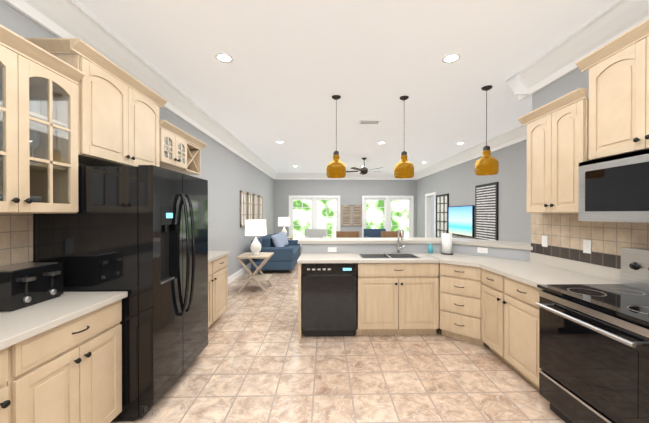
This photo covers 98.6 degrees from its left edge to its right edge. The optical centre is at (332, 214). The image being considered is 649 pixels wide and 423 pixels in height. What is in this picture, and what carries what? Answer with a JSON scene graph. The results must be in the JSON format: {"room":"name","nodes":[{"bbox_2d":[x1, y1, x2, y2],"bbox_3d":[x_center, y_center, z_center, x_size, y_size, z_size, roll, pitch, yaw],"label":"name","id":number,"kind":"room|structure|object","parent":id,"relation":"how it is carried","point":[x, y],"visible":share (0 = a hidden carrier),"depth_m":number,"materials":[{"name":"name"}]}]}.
{"room":"kitchen and living room","nodes":[
{"label":"kitchen and living room","id":0,"kind":"room"},
{"bbox_2d":[0,0,273,276],"bbox_3d":[-2.187,-0.074,4.519,0.150,3.000,12.700,0,0,-1],"label":"wall","id":1,"kind":"structure","parent":0,"point":[228,175],"depth_m":5.48,"materials":[{"name":"paint"}]},
{"bbox_2d":[0,213,33,266],"bbox_3d":[-2.040,0.248,2.009,0.020,0.552,3.870,0,0,-1],"label":"backsplash","id":2,"kind":"structure","parent":1,"relation":"attached to","point":[16,238],"depth_m":1.80,"materials":[{"name":"tile"}]},
{"bbox_2d":[0,24,83,212],"bbox_3d":[-1.870,-0.480,1.477,0.331,0.949,0.826,0,0,-1],"label":"upper cabinet","id":3,"kind":"object","parent":1,"relation":"attached to","point":[38,129],"depth_m":1.66,"materials":[{"name":"brown wood"}]},
{"bbox_2d":[25,38,166,166],"bbox_3d":[-1.872,-0.791,2.358,0.370,0.755,1.030,0,0,-1],"label":"wall cabinet","id":4,"kind":"object","parent":1,"relation":"attached to","point":[118,115],"visible":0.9,"depth_m":2.17,"materials":[{"name":"brown wood"}]},
{"bbox_2d":[2,0,277,178],"bbox_3d":[-2.024,-1.455,4.517,0.175,0.235,12.700,0,0,-1],"label":"crown molding","id":5,"kind":"structure","parent":1,"relation":"attached to","point":[75,19],"depth_m":2.61,"materials":[{"name":"white wood"}]},
{"bbox_2d":[159,120,206,174],"bbox_3d":[-1.896,-0.751,3.328,0.370,0.425,1.010,0,0,-1],"label":"wall cabinet","id":6,"kind":"object","parent":1,"relation":"attached to","point":[178,152],"visible":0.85,"depth_m":3.23,"materials":[{"name":"brown wood"}]},
{"bbox_2d":[228,263,250,283],"bbox_3d":[-2.175,1.347,7.447,0.018,0.130,6.860,0,0,-1],"label":"baseboard","id":7,"kind":"structure","parent":1,"relation":"attached to","point":[232,277],"depth_m":6.27,"materials":[{"name":"white wood"}]},
{"bbox_2d":[240,191,247,226],"bbox_3d":[-2.148,-0.139,6.761,0.035,0.850,0.480,0,0,-1],"label":"picture frame","id":8,"kind":"object","parent":1,"relation":"attached to","point":[243,195],"depth_m":6.75,"materials":[{"name":"white paint"}]},
{"bbox_2d":[248,192,253,219],"bbox_3d":[-2.163,-0.142,7.361,0.035,0.850,0.480,0,0,-1],"label":"picture frame","id":9,"kind":"object","parent":1,"relation":"attached to","point":[251,206],"depth_m":7.35,"materials":[{"name":"white paint"}]},
{"bbox_2d":[254,194,258,219],"bbox_3d":[-2.178,-0.145,7.960,0.035,0.850,0.480,0,0,-1],"label":"picture frame","id":10,"kind":"object","parent":1,"relation":"attached to","point":[256,197],"depth_m":8.05,"materials":[{"name":"white paint"}]},
{"bbox_2d":[259,195,262,219],"bbox_3d":[-2.192,-0.148,8.560,0.035,0.850,0.480,0,0,-1],"label":"picture frame","id":11,"kind":"object","parent":1,"relation":"attached to","point":[260,197],"depth_m":8.54,"materials":[{"name":"white paint"}]},
{"bbox_2d":[110,250,565,422],"bbox_3d":[0.682,1.476,4.597,6.190,0.100,13.300,0,0,-1],"label":"floor","id":12,"kind":"structure","parent":0,"point":[256,360],"depth_m":2.44,"materials":[{"name":"tile"}]},
{"bbox_2d":[0,336,35,422],"bbox_3d":[-1.711,1.005,0.993,0.624,0.874,0.599,0,0,-1],"label":"base cabinet","id":13,"kind":"object","parent":12,"relation":"on","point":[17,361],"depth_m":1.26,"materials":[{"name":"brown wood"}]},
{"bbox_2d":[0,291,127,349],"bbox_3d":[-1.688,0.547,0.993,0.626,0.038,1.818,0,0,-1],"label":"countertop","id":14,"kind":"structure","parent":13,"relation":"on","point":[20,325],"depth_m":1.50,"materials":[{"name":"stone"}]},
{"bbox_2d":[0,262,63,310],"bbox_3d":[-1.836,0.415,1.649,0.270,0.219,0.300,0,0,-1],"label":"toaster","id":15,"kind":"object","parent":14,"relation":"on","point":[25,284],"visible":1,"depth_m":1.60,"materials":[{"name":"black metal"}]},
{"bbox_2d":[36,299,121,422],"bbox_3d":[-1.724,1.003,1.524,0.624,0.874,0.742,0,0,-1],"label":"base cabinet","id":16,"kind":"object","parent":12,"relation":"on","point":[69,371],"depth_m":1.58,"materials":[{"name":"brown wood"}]},
{"bbox_2d":[33,165,207,421],"bbox_3d":[-1.612,0.546,2.371,0.886,1.780,0.900,0,0,-1],"label":"fridge","id":17,"kind":"object","parent":12,"relation":"on","point":[139,234],"visible":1,"depth_m":1.93,"materials":[{"name":"black metal"}]},
{"bbox_2d":[208,251,229,327],"bbox_3d":[-1.756,0.974,3.407,0.654,0.914,1.105,0,0,-1],"label":"base cabinet","id":18,"kind":"object","parent":12,"relation":"on","point":[217,284],"visible":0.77,"depth_m":3.57,"materials":[{"name":"brown wood"}]},
{"bbox_2d":[236,252,273,292],"bbox_3d":[-1.462,1.097,5.343,0.580,0.670,0.580,0,0,-1],"label":"side table","id":19,"kind":"object","parent":12,"relation":"on","point":[247,279],"visible":0.88,"depth_m":5.10,"materials":[{"name":"brown wood"}]},
{"bbox_2d":[245,220,266,254],"bbox_3d":[-1.462,0.431,5.340,0.400,0.660,0.400,0,0,-1],"label":"table lamp","id":20,"kind":"object","parent":19,"relation":"on","point":[255,227],"visible":1,"depth_m":5.20,"materials":[{"name":"white fabric"}]},
{"bbox_2d":[251,232,299,273],"bbox_3d":[-1.460,0.969,7.693,1.020,0.884,2.100,0,0,-1],"label":"sofa","id":21,"kind":"object","parent":12,"relation":"on","point":[285,250],"visible":0.75,"depth_m":6.66,"materials":[{"name":"blue fabric"}]},
{"bbox_2d":[304,229,326,237],"bbox_3d":[-0.605,0.961,9.925,0.800,0.880,0.780,0,0,-1],"label":"armchair","id":22,"kind":"object","parent":12,"relation":"on","point":[315,233],"visible":0.21,"depth_m":10.13,"materials":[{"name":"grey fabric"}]},
{"bbox_2d":[302,263,355,336],"bbox_3d":[-0.042,0.996,3.469,0.632,0.869,0.556,0,0,-1],"label":"dishwasher","id":23,"kind":"object","parent":12,"relation":"on","point":[328,299],"visible":0.98,"depth_m":3.20,"materials":[{"name":"black metal"}]},
{"bbox_2d":[298,263,365,338],"bbox_3d":[-0.026,0.994,3.478,0.743,0.874,0.550,0,0,-1],"label":"base cabinet","id":24,"kind":"object","parent":12,"relation":"on","point":[360,267],"depth_m":3.22,"materials":[{"name":"brown wood"}]},
{"bbox_2d":[336,231,358,237],"bbox_3d":[0.276,0.859,4.622,0.478,1.137,0.494,0,0,-1],"label":"bar stool","id":25,"kind":"object","parent":12,"relation":"on","point":[347,234],"visible":0.08,"depth_m":4.82,"materials":[{"name":"brown wood"}]},
{"bbox_2d":[364,229,385,237],"bbox_3d":[1.564,0.961,9.979,0.800,0.880,0.780,0,0,-1],"label":"armchair","id":26,"kind":"object","parent":12,"relation":"on","point":[372,233],"visible":0.19,"depth_m":10.19,"materials":[{"name":"blue fabric"}]},
{"bbox_2d":[381,231,403,237],"bbox_3d":[1.056,0.859,4.642,0.478,1.137,0.494,0,0,-1],"label":"bar stool","id":27,"kind":"object","parent":12,"relation":"on","point":[389,234],"visible":0.06,"depth_m":4.84,"materials":[{"name":"brown wood"}]},
{"bbox_2d":[366,263,438,334],"bbox_3d":[0.759,0.994,3.498,0.962,0.874,0.550,0,0,-1],"label":"base cabinet","id":28,"kind":"object","parent":12,"relation":"on","point":[397,298],"depth_m":3.23,"materials":[{"name":"brown wood"}]},
{"bbox_2d":[297,228,534,267],"bbox_3d":[0.892,0.440,3.336,2.588,0.542,0.878,0,0,-1],"label":"countertop","id":29,"kind":"structure","parent":28,"relation":"on","point":[455,259],"depth_m":3.29,"materials":[{"name":"stone"}]},
{"bbox_2d":[359,254,419,258],"bbox_3d":[0.694,0.612,3.483,0.700,0.198,0.360,0,0,-1],"label":"sink basin","id":30,"kind":"object","parent":29,"relation":"in","point":[361,256],"depth_m":3.65,"materials":[{"name":"silver metal"}]},
{"bbox_2d":[397,228,404,253],"bbox_3d":[0.914,0.342,3.625,0.109,0.347,0.205,0,0,-1],"label":"faucet","id":31,"kind":"object","parent":29,"relation":"on","point":[400,229],"depth_m":3.69,"materials":[{"name":"silver metal"}]},
{"bbox_2d":[428,243,432,253],"bbox_3d":[1.306,0.445,3.718,0.066,0.140,0.058,0,0,-1],"label":"soap bottle","id":32,"kind":"object","parent":29,"relation":"on","point":[430,249],"visible":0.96,"depth_m":3.70,"materials":[{"name":"teal plastic"}]},
{"bbox_2d":[441,230,452,254],"bbox_3d":[1.500,0.360,3.652,0.150,0.310,0.150,0,0,-1],"label":"paper towel holder","id":33,"kind":"object","parent":29,"relation":"on","point":[446,243],"visible":1,"depth_m":3.60,"materials":[{"name":"white paper"}]},
{"bbox_2d":[298,237,532,260],"bbox_3d":[1.164,0.890,3.639,3.248,1.080,1.195,0,0,-1],"label":"wall","id":34,"kind":"structure","parent":12,"relation":"on","point":[504,249],"depth_m":3.75,"materials":[{"name":"paint"}]},
{"bbox_2d":[439,263,485,346],"bbox_3d":[1.534,0.995,3.245,0.452,0.874,0.454,0,0,40],"label":"base cabinet","id":35,"kind":"object","parent":12,"relation":"on","point":[459,302],"visible":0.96,"depth_m":3.09,"materials":[{"name":"brown wood"}]},
{"bbox_2d":[481,263,620,289],"bbox_3d":[1.881,0.540,2.659,0.645,0.038,1.126,0,0,-1],"label":"countertop","id":36,"kind":"structure","parent":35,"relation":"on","point":[534,274],"depth_m":2.43,"materials":[{"name":"stone"}]},
{"bbox_2d":[481,268,541,389],"bbox_3d":[1.889,0.998,2.536,0.674,0.874,0.876,0,0,-1],"label":"base cabinet","id":37,"kind":"object","parent":12,"relation":"on","point":[509,322],"visible":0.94,"depth_m":2.47,"materials":[{"name":"brown wood"}]},
{"bbox_2d":[536,248,648,422],"bbox_3d":[1.863,0.844,1.713,0.763,1.190,0.758,0,0,-1],"label":"range","id":38,"kind":"object","parent":12,"relation":"on","point":[594,352],"visible":1,"depth_m":1.71,"materials":[{"name":"black metal"}]},
{"bbox_3d":[-1.587,1.079,9.191,0.580,0.670,0.580,0,0,-1],"label":"side table","id":39,"kind":"object","parent":12,"relation":"on","visible":0},
{"bbox_2d":[278,217,289,234],"bbox_3d":[-1.587,0.413,9.188,0.400,0.660,0.400,0,0,-1],"label":"table lamp","id":40,"kind":"object","parent":39,"relation":"on","point":[283,221],"visible":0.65,"depth_m":9.04,"materials":[{"name":"white fabric"}]},
{"bbox_2d":[274,179,415,249],"bbox_3d":[0.523,-0.104,11.013,5.890,3.000,0.150,0,0,-1],"label":"wall","id":41,"kind":"structure","parent":0,"point":[351,192],"depth_m":10.93,"materials":[{"name":"paint"}]},
{"bbox_2d":[289,196,339,246],"bbox_3d":[-0.696,0.251,10.957,2.010,1.990,0.145,0,0,-1],"label":"window","id":42,"kind":"structure","parent":41,"relation":"in","point":[314,212],"depth_m":10.99,"materials":[{"name":"white"}]},
{"bbox_2d":[278,173,413,179],"bbox_3d":[0.522,-1.485,10.845,5.220,0.235,0.175,0,0,-1],"label":"crown molding","id":43,"kind":"structure","parent":41,"relation":"attached to","point":[281,176],"depth_m":10.84,"materials":[{"name":"white"}]},
{"bbox_2d":[342,205,350,225],"bbox_3d":[0.546,0.031,10.922,0.350,0.830,0.030,0,0,-1],"label":"framed picture","id":44,"kind":"object","parent":41,"relation":"attached to","point":[346,215],"depth_m":10.91,"materials":[{"name":"brown wood"}]},
{"bbox_2d":[353,205,361,225],"bbox_3d":[0.976,0.031,10.933,0.350,0.830,0.030,0,0,-1],"label":"framed picture","id":45,"kind":"object","parent":41,"relation":"attached to","point":[357,209],"depth_m":10.92,"materials":[{"name":"brown wood"}]},
{"bbox_2d":[362,196,413,237],"bbox_3d":[2.184,0.251,11.028,2.030,1.990,0.145,0,0,-1],"label":"window","id":46,"kind":"structure","parent":41,"relation":"in","point":[391,213],"depth_m":11.06,"materials":[{"name":"white"}]},
{"bbox_2d":[75,0,614,172],"bbox_3d":[0.682,-1.624,4.583,6.190,0.100,13.300,0,0,-1],"label":"ceiling","id":47,"kind":"structure","parent":0,"point":[289,71],"depth_m":2.91,"materials":[{"name":"white paint"}]},
{"bbox_2d":[215,53,233,62],"bbox_3d":[-1.079,-1.564,2.789,0.174,0.004,0.174,0,0,-28],"label":"recessed light","id":48,"kind":"object","parent":47,"relation":"in","point":[222,56],"depth_m":2.78,"materials":[{"name":"white"}]},
{"bbox_2d":[326,95,345,177],"bbox_3d":[0.053,-1.035,3.720,0.268,1.069,0.268,0,0,-1],"label":"pendant lamp","id":49,"kind":"object","parent":47,"relation":"hanging from","point":[336,167],"visible":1,"depth_m":3.65,"materials":[{"name":"orange glass"}]},
{"bbox_2d":[346,158,382,174],"bbox_3d":[0.898,-1.359,7.891,1.318,0.459,1.259,0,0,-1],"label":"ceiling fan","id":50,"kind":"object","parent":47,"relation":"hanging from","point":[364,170],"visible":0.98,"depth_m":7.78,"materials":[{"name":"brown metal"}]},
{"bbox_2d":[358,120,380,123],"bbox_3d":[0.633,-1.568,4.732,0.360,0.014,0.200,0,0,-1],"label":"ceiling vent","id":51,"kind":"object","parent":47,"relation":"in","point":[369,121],"visible":1,"depth_m":4.68,"materials":[{"name":"white metal"}]},
{"bbox_2d":[394,96,413,177],"bbox_3d":[0.963,-1.035,3.742,0.268,1.069,0.268,0,0,-1],"label":"pendant lamp","id":52,"kind":"object","parent":47,"relation":"hanging from","point":[403,167],"visible":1,"depth_m":3.67,"materials":[{"name":"orange glass"}]},
{"bbox_2d":[442,53,460,62],"bbox_3d":[1.191,-1.564,2.795,0.174,0.004,0.174,0,0,-10],"label":"recessed light","id":53,"kind":"object","parent":47,"relation":"in","point":[448,58],"depth_m":2.79,"materials":[{"name":"white"}]},
{"bbox_2d":[475,85,498,175],"bbox_3d":[1.905,-1.034,3.446,0.268,1.069,0.268,0,0,-1],"label":"pendant lamp","id":54,"kind":"object","parent":47,"relation":"hanging from","point":[486,164],"visible":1,"depth_m":3.39,"materials":[{"name":"orange glass"}]},
{"bbox_2d":[416,140,530,242],"bbox_3d":[3.742,-0.086,7.076,0.650,3.000,7.880,0,0,-1],"label":"wall","id":55,"kind":"structure","parent":0,"point":[458,183],"depth_m":5.72,"materials":[{"name":"paint"}]},
{"bbox_2d":[425,192,435,236],"bbox_3d":[3.421,0.333,9.536,0.170,2.140,0.930,0,0,-1],"label":"door frame","id":56,"kind":"structure","parent":55,"relation":"attached to","point":[428,214],"depth_m":9.89,"materials":[{"name":"white wood"}]},
{"bbox_2d":[436,194,448,236],"bbox_3d":[3.361,0.072,8.548,0.035,1.370,0.880,0,0,-1],"label":"framed picture","id":57,"kind":"object","parent":55,"relation":"attached to","point":[442,203],"visible":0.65,"depth_m":8.61,"materials":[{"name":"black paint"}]},
{"bbox_2d":[448,205,474,237],"bbox_3d":[3.381,0.173,7.369,0.052,0.800,1.320,0,0,-1],"label":"screen","id":58,"kind":"object","parent":55,"relation":"attached to","point":[461,221],"visible":0.95,"depth_m":7.20,"materials":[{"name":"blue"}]},
{"bbox_2d":[414,124,526,179],"bbox_3d":[3.329,-1.467,7.060,0.175,0.235,7.880,0,0,-1],"label":"crown molding","id":59,"kind":"structure","parent":55,"relation":"attached to","point":[515,135],"depth_m":6.36,"materials":[{"name":"white"}]},
{"bbox_2d":[475,182,498,240],"bbox_3d":[3.420,-0.032,6.208,0.032,1.300,0.840,0,0,-1],"label":"poster","id":60,"kind":"object","parent":55,"relation":"attached to","point":[486,211],"visible":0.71,"depth_m":6.16,"materials":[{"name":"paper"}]},
{"bbox_2d":[532,68,611,280],"bbox_3d":[2.998,-0.056,0.706,1.450,3.000,4.820,0,0,-1],"label":"wall","id":61,"kind":"structure","parent":0,"point":[577,78],"depth_m":2.71,"materials":[{"name":"paint"}]},
{"bbox_2d":[518,88,589,212],"bbox_3d":[2.041,-0.485,2.524,0.370,0.949,0.815,0,0,-1],"label":"upper cabinet","id":62,"kind":"object","parent":61,"relation":"attached to","point":[557,145],"visible":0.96,"depth_m":2.36,"materials":[{"name":"brown wood"}]},
{"bbox_2d":[506,0,648,100],"bbox_3d":[2.185,-1.438,0.767,0.175,0.235,4.995,0,0,-1],"label":"crown molding","id":63,"kind":"structure","parent":61,"relation":"attached to","point":[620,16],"depth_m":2.40,"materials":[{"name":"white wood"}]},
{"bbox_2d":[530,213,648,282],"bbox_3d":[2.238,0.249,1.739,0.020,0.552,2.720,0,0,-1],"label":"backsplash","id":64,"kind":"structure","parent":61,"relation":"attached to","point":[567,234],"depth_m":2.47,"materials":[{"name":"tile"}]},
{"bbox_2d":[542,235,547,246],"bbox_3d":[2.206,0.276,2.899,0.009,0.115,0.070,0,0,-1],"label":"outlet","id":65,"kind":"object","parent":64,"relation":"attached to","point":[544,238],"depth_m":2.89,"materials":[{"name":"white plastic"}]},
{"bbox_2d":[583,240,590,253],"bbox_3d":[2.217,0.278,2.429,0.009,0.115,0.070,0,0,-1],"label":"outlet","id":66,"kind":"object","parent":64,"relation":"attached to","point":[586,246],"depth_m":2.42,"materials":[{"name":"white plastic"}]},
{"bbox_2d":[583,19,648,159],"bbox_3d":[2.081,-0.781,1.711,0.331,0.770,0.760,0,0,-1],"label":"upper cabinet","id":67,"kind":"object","parent":61,"relation":"attached to","point":[618,67],"depth_m":1.85,"materials":[{"name":"brown wood"}]},
{"bbox_2d":[578,149,648,222],"bbox_3d":[2.015,-0.169,1.712,0.461,0.435,0.754,0,0,-1],"label":"microwave","id":68,"kind":"object","parent":67,"relation":"attached to","point":[615,188],"visible":1,"depth_m":1.81,"materials":[{"name":"silver metal"}]}
]}

